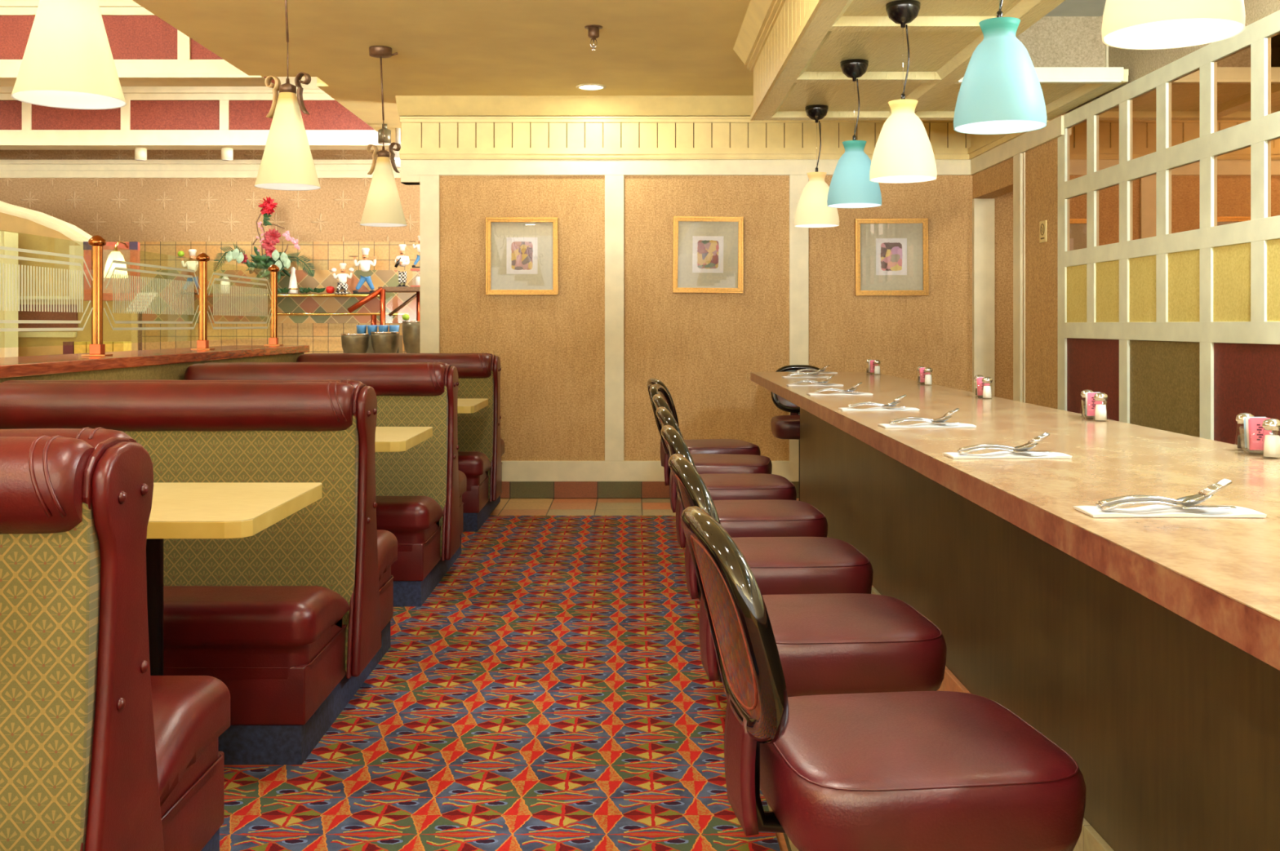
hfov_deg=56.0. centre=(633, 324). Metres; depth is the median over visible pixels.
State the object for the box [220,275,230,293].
lidded jar
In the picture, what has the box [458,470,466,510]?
seat cushion
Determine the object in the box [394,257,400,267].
bottle
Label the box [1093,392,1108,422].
salt shaker
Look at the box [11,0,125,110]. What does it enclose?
cone pendant
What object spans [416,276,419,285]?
candle
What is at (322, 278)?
wall tile
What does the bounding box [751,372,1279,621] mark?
countertop
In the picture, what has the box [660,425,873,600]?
counter stool
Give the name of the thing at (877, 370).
salt shaker
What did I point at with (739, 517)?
counter stool
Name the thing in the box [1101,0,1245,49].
pendant
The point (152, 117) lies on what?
wall
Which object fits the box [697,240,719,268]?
print
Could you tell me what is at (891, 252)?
print
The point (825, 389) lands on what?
knife
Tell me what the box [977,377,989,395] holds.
packet
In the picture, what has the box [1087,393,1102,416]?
packet
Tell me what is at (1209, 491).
fork
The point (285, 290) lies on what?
leaf sprig
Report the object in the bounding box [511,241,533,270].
print
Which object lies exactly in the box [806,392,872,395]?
napkin
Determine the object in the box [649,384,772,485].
counter stool
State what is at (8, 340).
trim
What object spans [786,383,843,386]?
napkin
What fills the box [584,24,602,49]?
sprinkler
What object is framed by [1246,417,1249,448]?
packet
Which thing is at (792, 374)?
knife
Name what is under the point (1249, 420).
packet
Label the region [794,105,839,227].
pendant
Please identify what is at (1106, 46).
trim
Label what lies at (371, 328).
cup
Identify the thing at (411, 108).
trim
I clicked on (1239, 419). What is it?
pepper shaker
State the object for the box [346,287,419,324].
guard
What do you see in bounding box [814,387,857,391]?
spoon
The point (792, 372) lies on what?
napkin
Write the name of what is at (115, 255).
wall lamp
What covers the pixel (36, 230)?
wall
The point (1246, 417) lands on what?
packet
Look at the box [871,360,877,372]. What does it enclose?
packet
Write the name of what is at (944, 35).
ceiling
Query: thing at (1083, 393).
pepper shaker
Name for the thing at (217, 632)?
seat cushion
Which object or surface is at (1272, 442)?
salt shaker
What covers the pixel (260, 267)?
flower arrangement
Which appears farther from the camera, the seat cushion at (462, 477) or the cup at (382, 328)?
the cup at (382, 328)
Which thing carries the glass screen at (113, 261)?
attached to the brass post at (97, 242)
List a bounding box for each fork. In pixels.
[787,368,823,375]
[793,374,834,382]
[797,364,830,371]
[814,382,862,391]
[848,395,906,406]
[890,408,959,422]
[959,432,1049,451]
[1097,479,1231,505]
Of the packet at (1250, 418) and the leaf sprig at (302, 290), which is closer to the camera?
the packet at (1250, 418)
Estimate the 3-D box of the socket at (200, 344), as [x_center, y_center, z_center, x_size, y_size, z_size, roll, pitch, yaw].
[-2.300,0.106,6.425,0.048,0.044,0.048,0,0,0]
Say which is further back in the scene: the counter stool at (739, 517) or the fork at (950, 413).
the counter stool at (739, 517)
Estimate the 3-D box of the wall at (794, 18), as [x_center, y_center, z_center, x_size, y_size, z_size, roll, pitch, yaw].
[1.514,-1.361,1.671,1.701,0.407,10.341,0,0,0]
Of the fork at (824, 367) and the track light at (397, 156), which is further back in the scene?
the track light at (397, 156)
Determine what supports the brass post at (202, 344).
on the wood ledge at (29, 366)
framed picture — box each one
[485,217,558,295]
[672,216,743,293]
[854,218,928,296]
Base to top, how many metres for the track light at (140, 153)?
0.153 m
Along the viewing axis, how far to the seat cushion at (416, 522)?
5.12 m
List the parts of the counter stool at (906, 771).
panel, frame, seat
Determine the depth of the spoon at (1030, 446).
2.69 m
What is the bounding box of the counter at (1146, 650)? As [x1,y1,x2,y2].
[750,372,1279,850]
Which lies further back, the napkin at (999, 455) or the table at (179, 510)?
the table at (179, 510)
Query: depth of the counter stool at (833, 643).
2.33 m
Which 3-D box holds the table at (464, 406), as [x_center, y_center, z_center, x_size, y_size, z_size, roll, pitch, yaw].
[-1.480,0.824,6.930,1.210,0.752,0.670,0,0,0]
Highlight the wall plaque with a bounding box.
[1039,220,1047,243]
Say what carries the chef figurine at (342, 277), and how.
on the shelf at (195, 295)
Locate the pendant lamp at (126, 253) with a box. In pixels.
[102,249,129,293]
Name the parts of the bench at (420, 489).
backrest, seat, kick plate, panel, seat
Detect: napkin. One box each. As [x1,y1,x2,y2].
[782,376,829,377]
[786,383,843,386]
[791,372,837,373]
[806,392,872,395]
[838,407,919,411]
[877,422,976,427]
[942,451,1071,458]
[1072,504,1266,518]
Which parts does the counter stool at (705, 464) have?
frame, panel, seat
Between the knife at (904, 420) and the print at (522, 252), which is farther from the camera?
the print at (522, 252)
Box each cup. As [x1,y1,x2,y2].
[356,324,366,333]
[367,324,377,335]
[377,324,388,332]
[389,324,399,332]
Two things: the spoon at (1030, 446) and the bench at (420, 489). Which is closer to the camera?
the spoon at (1030, 446)
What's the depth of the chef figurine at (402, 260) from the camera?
11.17 m
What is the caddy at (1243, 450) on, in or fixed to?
on the counter at (1146, 650)
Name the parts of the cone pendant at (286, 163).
rod, stem, lamp shade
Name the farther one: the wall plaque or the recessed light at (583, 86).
the recessed light at (583, 86)
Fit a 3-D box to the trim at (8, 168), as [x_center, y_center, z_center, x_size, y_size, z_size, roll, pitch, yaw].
[-4.500,-1.545,11.950,9.000,0.170,0.100,0,0,0]
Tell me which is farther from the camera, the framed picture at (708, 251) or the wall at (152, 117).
the wall at (152, 117)
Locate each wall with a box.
[0,76,391,150]
[0,150,419,242]
[0,200,137,356]
[0,352,303,382]
[406,175,1013,461]
[750,0,823,120]
[973,0,1279,408]
[1016,15,1105,66]
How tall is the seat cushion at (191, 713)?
0.254 m
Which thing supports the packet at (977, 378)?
in the caddy
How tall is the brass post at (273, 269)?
0.518 m
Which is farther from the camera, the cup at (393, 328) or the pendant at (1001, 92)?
the cup at (393, 328)
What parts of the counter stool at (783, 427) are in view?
seat, panel, frame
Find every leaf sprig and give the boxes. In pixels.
[277,287,289,293]
[298,287,310,293]
[308,288,324,293]
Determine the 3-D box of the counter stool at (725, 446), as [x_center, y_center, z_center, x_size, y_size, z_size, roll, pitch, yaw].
[0.347,0.741,6.110,0.543,0.939,0.414,0,0,-12]
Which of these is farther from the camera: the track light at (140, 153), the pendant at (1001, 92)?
the track light at (140, 153)
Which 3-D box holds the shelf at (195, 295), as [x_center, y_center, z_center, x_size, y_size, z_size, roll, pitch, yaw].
[-3.464,-0.284,11.835,1.974,0.036,0.270,0,0,0]
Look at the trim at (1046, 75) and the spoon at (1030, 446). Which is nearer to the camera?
the spoon at (1030, 446)
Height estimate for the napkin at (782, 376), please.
0.007 m
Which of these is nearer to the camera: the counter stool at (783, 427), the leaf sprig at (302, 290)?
the counter stool at (783, 427)
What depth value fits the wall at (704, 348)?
8.39 m
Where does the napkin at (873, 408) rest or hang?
on the counter at (1146, 650)
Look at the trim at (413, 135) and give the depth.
8.37 m
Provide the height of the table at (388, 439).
0.752 m
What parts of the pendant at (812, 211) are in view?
lamp shade, cord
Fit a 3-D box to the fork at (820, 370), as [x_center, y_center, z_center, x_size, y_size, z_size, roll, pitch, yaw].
[0.956,0.262,6.682,0.196,0.041,0.028,0,0,1]
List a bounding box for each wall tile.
[111,241,419,354]
[137,270,419,323]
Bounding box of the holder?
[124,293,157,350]
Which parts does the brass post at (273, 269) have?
foot plate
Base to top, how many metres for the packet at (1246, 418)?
0.072 m
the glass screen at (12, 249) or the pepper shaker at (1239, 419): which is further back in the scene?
the glass screen at (12, 249)
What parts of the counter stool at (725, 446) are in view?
frame, seat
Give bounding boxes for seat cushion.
[150,675,230,828]
[163,586,349,679]
[375,496,444,551]
[377,529,397,596]
[457,452,491,491]
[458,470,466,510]
[500,438,504,456]
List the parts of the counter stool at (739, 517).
frame, seat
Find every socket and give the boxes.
[88,344,105,354]
[196,340,208,348]
[268,337,278,344]
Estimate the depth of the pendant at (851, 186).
5.38 m
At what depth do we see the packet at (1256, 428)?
2.71 m
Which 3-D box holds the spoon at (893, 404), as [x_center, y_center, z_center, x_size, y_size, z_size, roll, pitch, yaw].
[0.831,0.277,4.159,0.185,0.019,0.042,0,0,-4]
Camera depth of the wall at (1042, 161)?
6.93 m
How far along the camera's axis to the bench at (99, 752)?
1.93 m
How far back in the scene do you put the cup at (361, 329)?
10.62 m
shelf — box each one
[175,293,379,297]
[377,287,419,293]
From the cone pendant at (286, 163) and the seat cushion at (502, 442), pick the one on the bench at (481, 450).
the seat cushion at (502, 442)
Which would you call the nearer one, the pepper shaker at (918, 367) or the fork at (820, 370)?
the pepper shaker at (918, 367)
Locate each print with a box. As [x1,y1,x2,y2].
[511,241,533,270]
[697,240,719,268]
[880,242,902,271]
[1257,424,1262,440]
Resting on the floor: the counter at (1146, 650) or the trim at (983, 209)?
the counter at (1146, 650)
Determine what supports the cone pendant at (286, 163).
hanging from the ceiling at (443, 47)
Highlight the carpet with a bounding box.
[219,515,780,850]
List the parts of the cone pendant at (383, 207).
rod, stem, lamp shade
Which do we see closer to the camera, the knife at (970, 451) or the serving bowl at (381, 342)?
the knife at (970, 451)
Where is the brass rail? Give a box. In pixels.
[207,312,408,315]
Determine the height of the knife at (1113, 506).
0.016 m
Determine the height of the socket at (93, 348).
0.044 m
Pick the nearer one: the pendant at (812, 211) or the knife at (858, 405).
the knife at (858, 405)
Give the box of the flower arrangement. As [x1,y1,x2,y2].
[213,196,315,293]
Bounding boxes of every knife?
[786,373,808,376]
[791,381,835,384]
[813,389,863,393]
[847,404,907,408]
[888,419,961,425]
[958,447,1052,454]
[1099,500,1236,511]
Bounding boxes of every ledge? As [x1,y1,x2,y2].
[0,345,309,378]
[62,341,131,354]
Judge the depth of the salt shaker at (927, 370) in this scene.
5.82 m
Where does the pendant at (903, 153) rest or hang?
hanging from the ceiling at (944, 35)
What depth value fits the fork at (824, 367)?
7.25 m
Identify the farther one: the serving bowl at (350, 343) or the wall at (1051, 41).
the serving bowl at (350, 343)
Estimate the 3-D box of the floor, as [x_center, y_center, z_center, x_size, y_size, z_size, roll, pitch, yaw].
[-2.200,1.250,4.050,13.600,0.080,17.100,0,0,0]
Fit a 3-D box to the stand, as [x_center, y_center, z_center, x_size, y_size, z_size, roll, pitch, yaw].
[-2.263,0.182,10.650,0.402,0.168,0.180,0,0,0]
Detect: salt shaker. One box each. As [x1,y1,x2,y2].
[873,360,881,374]
[924,367,933,384]
[982,377,993,398]
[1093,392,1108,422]
[1260,418,1279,457]
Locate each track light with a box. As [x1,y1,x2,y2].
[134,147,146,160]
[221,147,233,160]
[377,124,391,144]
[392,128,400,159]
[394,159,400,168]
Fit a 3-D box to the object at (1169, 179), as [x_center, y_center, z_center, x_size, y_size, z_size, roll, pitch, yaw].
[2.380,0.030,4.144,0.039,2.360,5.111,0,0,0]
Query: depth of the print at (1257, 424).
2.71 m
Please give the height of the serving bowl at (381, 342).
0.203 m
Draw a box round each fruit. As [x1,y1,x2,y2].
[325,286,334,293]
[402,314,409,320]
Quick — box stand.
[365,335,402,353]
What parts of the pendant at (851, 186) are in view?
lamp shade, cord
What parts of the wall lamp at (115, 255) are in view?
arm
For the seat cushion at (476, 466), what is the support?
on the bench at (481, 450)
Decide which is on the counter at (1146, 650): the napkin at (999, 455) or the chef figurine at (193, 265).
the napkin at (999, 455)
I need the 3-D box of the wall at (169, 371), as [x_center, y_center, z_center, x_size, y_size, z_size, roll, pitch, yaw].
[-2.320,0.695,1.670,0.400,1.030,12.140,0,0,0]
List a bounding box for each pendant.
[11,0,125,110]
[254,0,320,191]
[360,45,406,226]
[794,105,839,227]
[826,59,881,208]
[869,0,937,183]
[953,0,1046,134]
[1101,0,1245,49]
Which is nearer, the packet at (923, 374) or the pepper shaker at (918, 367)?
the packet at (923, 374)
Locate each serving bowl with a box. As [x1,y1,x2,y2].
[340,333,369,353]
[370,332,399,353]
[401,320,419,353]
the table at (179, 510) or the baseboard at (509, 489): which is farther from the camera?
the baseboard at (509, 489)
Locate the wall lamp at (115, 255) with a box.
[103,240,128,278]
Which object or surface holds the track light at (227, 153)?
attached to the wall at (152, 117)
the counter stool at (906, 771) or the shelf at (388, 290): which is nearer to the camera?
the counter stool at (906, 771)
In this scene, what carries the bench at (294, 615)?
on the carpet
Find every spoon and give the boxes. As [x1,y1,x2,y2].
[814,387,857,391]
[847,401,900,406]
[888,416,951,422]
[957,443,1039,452]
[1095,494,1213,507]
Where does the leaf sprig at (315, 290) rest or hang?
on the shelf at (195, 295)
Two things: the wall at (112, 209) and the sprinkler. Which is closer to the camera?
the sprinkler
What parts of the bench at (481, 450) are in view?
seat, backrest, kick plate, panel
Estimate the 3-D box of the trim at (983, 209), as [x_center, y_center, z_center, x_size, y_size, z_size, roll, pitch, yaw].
[2.425,0.032,7.495,0.160,2.357,1.790,0,0,0]
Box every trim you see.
[0,0,275,86]
[0,160,400,177]
[0,231,17,357]
[395,95,971,159]
[400,122,971,147]
[400,160,970,481]
[733,0,785,71]
[954,66,1124,84]
[968,120,1049,159]
[970,115,1063,402]
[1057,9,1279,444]
[1105,44,1108,66]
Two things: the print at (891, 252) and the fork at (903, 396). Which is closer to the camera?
the fork at (903, 396)
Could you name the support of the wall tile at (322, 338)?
attached to the wall at (112, 209)
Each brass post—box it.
[81,235,112,355]
[191,253,214,350]
[263,264,283,346]
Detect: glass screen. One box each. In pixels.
[0,246,93,331]
[103,260,199,330]
[207,272,271,328]
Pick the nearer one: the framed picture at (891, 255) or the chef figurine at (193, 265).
the framed picture at (891, 255)
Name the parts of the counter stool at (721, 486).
frame, seat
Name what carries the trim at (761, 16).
attached to the wall at (794, 18)
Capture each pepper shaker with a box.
[916,366,924,382]
[973,374,983,395]
[1080,389,1093,416]
[1234,413,1253,448]
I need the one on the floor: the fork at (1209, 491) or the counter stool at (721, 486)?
the counter stool at (721, 486)
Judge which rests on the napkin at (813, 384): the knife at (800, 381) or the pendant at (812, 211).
the knife at (800, 381)
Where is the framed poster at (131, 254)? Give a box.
[83,241,140,301]
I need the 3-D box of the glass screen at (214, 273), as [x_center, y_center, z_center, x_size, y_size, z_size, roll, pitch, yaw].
[-2.299,-0.129,7.058,0.009,0.428,1.205,0,0,0]
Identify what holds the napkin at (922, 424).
on the counter at (1146, 650)
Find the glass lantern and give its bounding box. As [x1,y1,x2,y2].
[410,268,419,287]
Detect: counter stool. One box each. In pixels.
[646,377,760,466]
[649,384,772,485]
[652,394,796,512]
[655,406,827,548]
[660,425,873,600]
[668,453,946,697]
[680,506,1086,850]
[770,364,823,501]
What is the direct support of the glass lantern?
on the guard
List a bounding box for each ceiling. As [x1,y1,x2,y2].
[132,0,1106,142]
[753,0,1128,120]
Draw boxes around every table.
[146,482,322,675]
[374,426,432,452]
[457,398,488,413]
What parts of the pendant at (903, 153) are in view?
lamp shade, cord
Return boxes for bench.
[0,379,397,764]
[0,427,230,850]
[184,362,466,606]
[296,352,504,532]
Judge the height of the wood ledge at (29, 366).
0.045 m
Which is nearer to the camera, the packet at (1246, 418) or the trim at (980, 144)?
the packet at (1246, 418)
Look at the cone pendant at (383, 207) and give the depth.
6.77 m
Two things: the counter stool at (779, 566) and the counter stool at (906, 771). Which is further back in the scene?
the counter stool at (779, 566)
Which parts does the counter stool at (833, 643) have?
panel, frame, seat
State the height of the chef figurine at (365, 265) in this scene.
0.449 m
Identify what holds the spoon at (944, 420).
on the napkin at (922, 424)
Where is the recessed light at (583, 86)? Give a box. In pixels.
[576,84,605,90]
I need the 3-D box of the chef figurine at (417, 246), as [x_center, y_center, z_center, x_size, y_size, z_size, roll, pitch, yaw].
[-1.998,-0.676,11.197,0.181,0.298,0.068,0,0,0]
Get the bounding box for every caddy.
[1081,400,1106,419]
[1239,426,1277,455]
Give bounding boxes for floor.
[489,497,938,850]
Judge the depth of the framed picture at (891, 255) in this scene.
8.38 m
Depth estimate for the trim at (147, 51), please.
7.60 m
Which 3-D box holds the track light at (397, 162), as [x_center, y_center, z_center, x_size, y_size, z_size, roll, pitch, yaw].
[-2.008,-1.454,10.300,0.100,0.221,0.100,0,0,0]
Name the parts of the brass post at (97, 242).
foot plate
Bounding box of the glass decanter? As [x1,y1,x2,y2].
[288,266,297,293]
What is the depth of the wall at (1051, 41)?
6.09 m
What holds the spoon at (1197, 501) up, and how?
on the napkin at (1149, 511)
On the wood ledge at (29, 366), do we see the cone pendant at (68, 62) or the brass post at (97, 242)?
the brass post at (97, 242)
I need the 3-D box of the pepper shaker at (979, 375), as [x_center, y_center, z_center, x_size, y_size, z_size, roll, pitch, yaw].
[1.421,0.251,4.945,0.048,0.088,0.046,0,0,0]
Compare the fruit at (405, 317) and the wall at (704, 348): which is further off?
the fruit at (405, 317)
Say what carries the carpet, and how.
on the floor
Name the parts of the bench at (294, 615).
backrest, seat, kick plate, panel, seat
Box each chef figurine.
[176,248,198,293]
[331,262,354,293]
[350,248,377,293]
[394,244,409,287]
[410,235,419,267]
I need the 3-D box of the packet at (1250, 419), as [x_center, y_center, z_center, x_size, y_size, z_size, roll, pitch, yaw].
[1.413,0.248,2.713,0.042,0.070,0.004,0,0,16]
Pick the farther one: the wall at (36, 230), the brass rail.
the brass rail
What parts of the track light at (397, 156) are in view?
stem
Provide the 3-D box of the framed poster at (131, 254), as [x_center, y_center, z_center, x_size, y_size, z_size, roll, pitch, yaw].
[-4.090,-0.416,9.432,0.424,0.462,0.056,0,0,0]
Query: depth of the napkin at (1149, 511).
1.86 m
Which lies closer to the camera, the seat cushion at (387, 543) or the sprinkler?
the seat cushion at (387, 543)
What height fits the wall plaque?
0.124 m
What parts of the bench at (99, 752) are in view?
backrest, panel, seat, kick plate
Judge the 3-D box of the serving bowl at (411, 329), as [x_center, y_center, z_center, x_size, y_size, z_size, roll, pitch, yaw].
[-1.816,0.118,10.100,0.252,0.295,0.252,0,0,0]
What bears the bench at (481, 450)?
on the carpet
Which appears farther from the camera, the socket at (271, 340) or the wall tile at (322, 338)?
the wall tile at (322, 338)
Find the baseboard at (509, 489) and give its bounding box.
[500,481,799,497]
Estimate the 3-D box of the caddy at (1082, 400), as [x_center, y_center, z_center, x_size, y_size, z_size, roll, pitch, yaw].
[1.435,0.266,3.750,0.071,0.058,0.117,0,0,16]
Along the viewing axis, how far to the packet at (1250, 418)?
2.72 m
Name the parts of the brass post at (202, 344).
foot plate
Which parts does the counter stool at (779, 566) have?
panel, frame, seat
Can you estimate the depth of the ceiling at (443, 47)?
6.72 m
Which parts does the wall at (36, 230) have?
arch moulding, wainscot panel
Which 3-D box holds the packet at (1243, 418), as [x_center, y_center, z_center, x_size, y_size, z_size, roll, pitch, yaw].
[1.429,0.249,2.770,0.045,0.072,0.006,0,0,17]
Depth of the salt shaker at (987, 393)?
4.76 m
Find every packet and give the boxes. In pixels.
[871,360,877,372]
[920,368,928,382]
[977,377,982,395]
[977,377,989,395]
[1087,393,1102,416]
[1243,417,1246,448]
[1245,417,1248,448]
[1245,417,1266,448]
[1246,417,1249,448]
[1248,419,1253,450]
[1249,417,1270,419]
[1249,418,1254,450]
[1250,418,1271,450]
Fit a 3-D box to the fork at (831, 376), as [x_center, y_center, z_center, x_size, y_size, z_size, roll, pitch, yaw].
[0.866,0.262,5.782,0.196,0.041,0.028,0,0,3]

